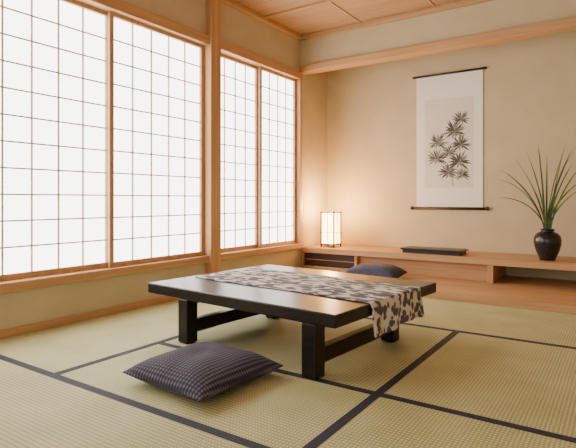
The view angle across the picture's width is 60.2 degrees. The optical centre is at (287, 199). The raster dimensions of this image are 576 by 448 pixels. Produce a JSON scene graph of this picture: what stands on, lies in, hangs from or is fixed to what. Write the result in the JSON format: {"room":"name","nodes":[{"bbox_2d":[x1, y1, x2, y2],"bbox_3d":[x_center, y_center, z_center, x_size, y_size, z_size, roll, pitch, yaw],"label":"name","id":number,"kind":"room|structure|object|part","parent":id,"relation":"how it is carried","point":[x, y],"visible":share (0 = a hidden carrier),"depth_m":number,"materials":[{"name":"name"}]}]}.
{"room":"traditional dwelling","nodes":[
{"label":"traditional dwelling","id":0,"kind":"room"},
{"bbox_2d":[0,0,326,330],"bbox_3d":[-1.783,-0.610,4.224,0.200,3.340,8.210,0,0,34],"label":"wall","id":1,"kind":"structure","parent":0,"point":[239,29],"depth_m":5.71,"materials":[{"name":"paint"}]},
{"bbox_2d":[0,0,106,281],"bbox_3d":[-1.932,-0.535,3.963,0.035,2.270,1.190,0,0,34],"label":"window","id":2,"kind":"structure","parent":1,"relation":"in","point":[53,53],"depth_m":4.02,"materials":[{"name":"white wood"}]},
{"bbox_2d":[0,296,178,338],"bbox_3d":[-2.138,0.973,3.492,0.030,0.055,6.600,0,0,34],"label":"baseboard","id":3,"kind":"structure","parent":1,"relation":"attached to","point":[20,330],"depth_m":4.10,"materials":[{"name":"brown wood"}]},
{"bbox_2d":[0,243,302,293],"bbox_3d":[-1.388,0.635,4.711,0.190,0.070,5.420,0,0,34],"label":"window sill","id":4,"kind":"structure","parent":1,"relation":"attached to","point":[71,277],"depth_m":4.39,"materials":[{"name":"brown wood"}]},
{"bbox_2d":[107,11,203,267],"bbox_3d":[-1.256,-0.535,4.894,0.035,2.270,1.190,0,0,34],"label":"window","id":5,"kind":"structure","parent":1,"relation":"in","point":[155,77],"depth_m":4.83,"materials":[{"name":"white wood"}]},
{"bbox_2d":[76,0,302,79],"bbox_3d":[-1.388,-1.720,4.711,0.190,0.100,5.420,0,0,34],"label":"window header","id":6,"kind":"object","parent":1,"relation":"attached to","point":[122,8],"depth_m":5.04,"materials":[{"name":"brown wood"}]},
{"bbox_2d":[204,0,220,273],"bbox_3d":[-0.873,-0.640,5.456,0.230,3.280,0.160,0,0,34],"label":"wooden post","id":7,"kind":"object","parent":1,"relation":"attached to","point":[212,52],"depth_m":5.37,"materials":[{"name":"brown wood"}]},
{"bbox_3d":[-0.873,-0.640,5.456,0.230,3.280,0.160,0,0,34],"label":"window post","id":8,"kind":"part","parent":7,"relation":"part of","materials":[{"name":"brown wood"}]},
{"bbox_2d":[221,54,257,252],"bbox_3d":[-0.623,-0.535,5.903,0.035,2.270,0.850,0,0,34],"label":"window","id":9,"kind":"structure","parent":1,"relation":"in","point":[239,79],"depth_m":5.98,"materials":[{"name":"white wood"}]},
{"bbox_2d":[221,0,302,39],"bbox_3d":[-1.896,-2.250,3.824,0.060,0.060,7.420,0,0,34],"label":"crown molding","id":10,"kind":"structure","parent":1,"relation":"attached to","point":[232,3],"depth_m":6.12,"materials":[{"name":"brown wood"}]},
{"bbox_2d":[258,66,295,247],"bbox_3d":[-0.132,-0.535,6.560,0.035,2.270,0.830,0,0,34],"label":"window","id":11,"kind":"structure","parent":1,"relation":"in","point":[276,91],"depth_m":6.55,"materials":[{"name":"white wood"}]},
{"bbox_2d":[296,79,301,242],"bbox_3d":[0.109,-0.535,6.935,0.185,2.270,0.060,0,0,34],"label":"jamb","id":12,"kind":"object","parent":1,"relation":"attached to","point":[298,82],"depth_m":6.87,"materials":[{"name":"brown wood"}]},
{"bbox_2d":[264,0,434,22],"bbox_3d":[0.547,-2.268,2.170,5.840,0.025,7.410,0,0,34],"label":"trim","id":13,"kind":"structure","parent":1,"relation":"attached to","point":[323,1],"depth_m":5.88,"materials":[{"name":"brown wood"}]},
{"bbox_2d":[235,0,460,34],"bbox_3d":[0.760,-2.355,2.629,6.400,0.150,8.410,0,0,34],"label":"ceiling","id":14,"kind":"structure","parent":0,"point":[326,16],"depth_m":5.98,"materials":[{"name":"brown wood"}]},
{"bbox_2d":[301,0,575,65],"bbox_3d":[2.661,-2.075,5.358,5.900,0.410,0.120,0,0,34],"label":"wall","id":15,"kind":"structure","parent":0,"point":[495,15],"depth_m":5.89,"materials":[{"name":"paint"}]},
{"bbox_2d":[302,0,493,39],"bbox_3d":[2.636,-2.250,5.267,5.840,0.060,0.060,0,0,34],"label":"crown molding","id":16,"kind":"structure","parent":15,"relation":"attached to","point":[463,3],"depth_m":6.12,"materials":[{"name":"brown wood"}]},
{"bbox_2d":[299,17,575,74],"bbox_3d":[2.647,-1.818,5.337,5.900,0.095,0.170,0,0,34],"label":"beam","id":17,"kind":"structure","parent":15,"relation":"attached to","point":[567,24],"depth_m":5.79,"materials":[{"name":"brown wood"}]},
{"bbox_2d":[327,31,575,280],"bbox_3d":[3.097,-0.610,6.005,6.300,3.340,0.200,0,0,34],"label":"wall","id":18,"kind":"structure","parent":0,"point":[529,85],"depth_m":6.33,"materials":[{"name":"paint"}]},
{"bbox_2d":[410,67,488,210],"bbox_3d":[2.100,-0.772,6.520,1.010,1.813,0.048,0,0,34],"label":"scroll","id":19,"kind":"object","parent":18,"relation":"attached to","point":[449,104],"visible":1,"depth_m":6.52,"materials":[{"name":"paper"}]},
{"bbox_3d":[0.760,1.180,2.629,6.400,0.240,8.410,0,0,34],"label":"floor","id":20,"kind":"structure","parent":0,"visible":0},
{"bbox_2d":[0,297,575,447],"bbox_3d":[0.296,1.029,1.851,5.900,0.062,6.600,0,0,34],"label":"mats","id":21,"kind":"object","parent":20,"relation":"on","point":[459,374],"visible":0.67,"depth_m":2.65,"materials":[{"name":"beige wicker"}]},
{"bbox_2d":[122,342,283,400],"bbox_3d":[-0.464,0.917,2.755,0.629,0.159,0.629,0,0,38],"label":"floor cushion","id":22,"kind":"object","parent":21,"relation":"on","point":[200,371],"visible":1,"depth_m":2.60,"materials":[{"name":"fabric"}]},
{"bbox_2d":[148,264,435,379],"bbox_3d":[0.033,0.806,3.705,1.670,0.382,1.360,0,0,39],"label":"table","id":23,"kind":"object","parent":21,"relation":"on","point":[315,312],"visible":0.69,"depth_m":3.20,"materials":[{"name":"paint"}]},
{"bbox_2d":[195,268,424,336],"bbox_3d":[0.101,0.713,3.701,1.631,0.208,0.704,0,0,39],"label":"table runner","id":24,"kind":"object","parent":23,"relation":"on","point":[392,305],"visible":1,"depth_m":3.42,"materials":[{"name":"fabric"}]},
{"bbox_2d":[297,265,575,314],"bbox_3d":[2.591,0.994,5.253,5.892,0.128,1.604,0,0,34],"label":"platform","id":25,"kind":"object","parent":20,"relation":"on","point":[541,294],"visible":0.36,"depth_m":5.05,"materials":[{"name":"brown wood"}]},
{"bbox_2d":[344,263,406,277],"bbox_3d":[1.025,0.840,5.847,0.619,0.179,0.559,0,0,30],"label":"floor cushion","id":26,"kind":"object","parent":25,"relation":"on","point":[373,269],"visible":0.7,"depth_m":5.68,"materials":[{"name":"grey fabric"}]},
{"bbox_2d":[301,244,575,282],"bbox_3d":[2.828,0.792,5.605,5.892,0.273,0.756,0,0,34],"label":"shelf","id":27,"kind":"object","parent":25,"relation":"on","point":[490,267],"visible":0.82,"depth_m":5.99,"materials":[{"name":"brown wood"}]},
{"bbox_2d":[320,211,340,247],"bbox_3d":[0.604,0.405,6.975,0.216,0.500,0.216,0,0,34],"label":"paper lantern","id":28,"kind":"object","parent":27,"relation":"on","point":[330,222],"visible":1,"depth_m":6.91,"materials":[{"name":"white paper"}]},
{"bbox_2d":[400,246,467,255],"bbox_3d":[1.798,0.625,6.127,0.750,0.060,0.310,0,0,34],"label":"box","id":29,"kind":"object","parent":27,"relation":"on","point":[408,249],"visible":1,"depth_m":6.02,"materials":[{"name":"black wood"}]},
{"bbox_2d":[533,229,561,260],"bbox_3d":[2.832,0.486,5.424,0.276,0.338,0.276,0,0,34],"label":"vase","id":30,"kind":"object","parent":27,"relation":"on","point":[547,243],"visible":0.97,"depth_m":5.33,"materials":[{"name":"ceramic"}]},
{"bbox_2d":[493,144,575,228],"bbox_3d":[2.778,-0.138,5.446,1.064,0.988,0.286,0,0,34],"label":"ornamental grass","id":31,"kind":"object","parent":30,"relation":"in","point":[548,219],"depth_m":5.42,"materials":[{"name":"green plant"}]}
]}

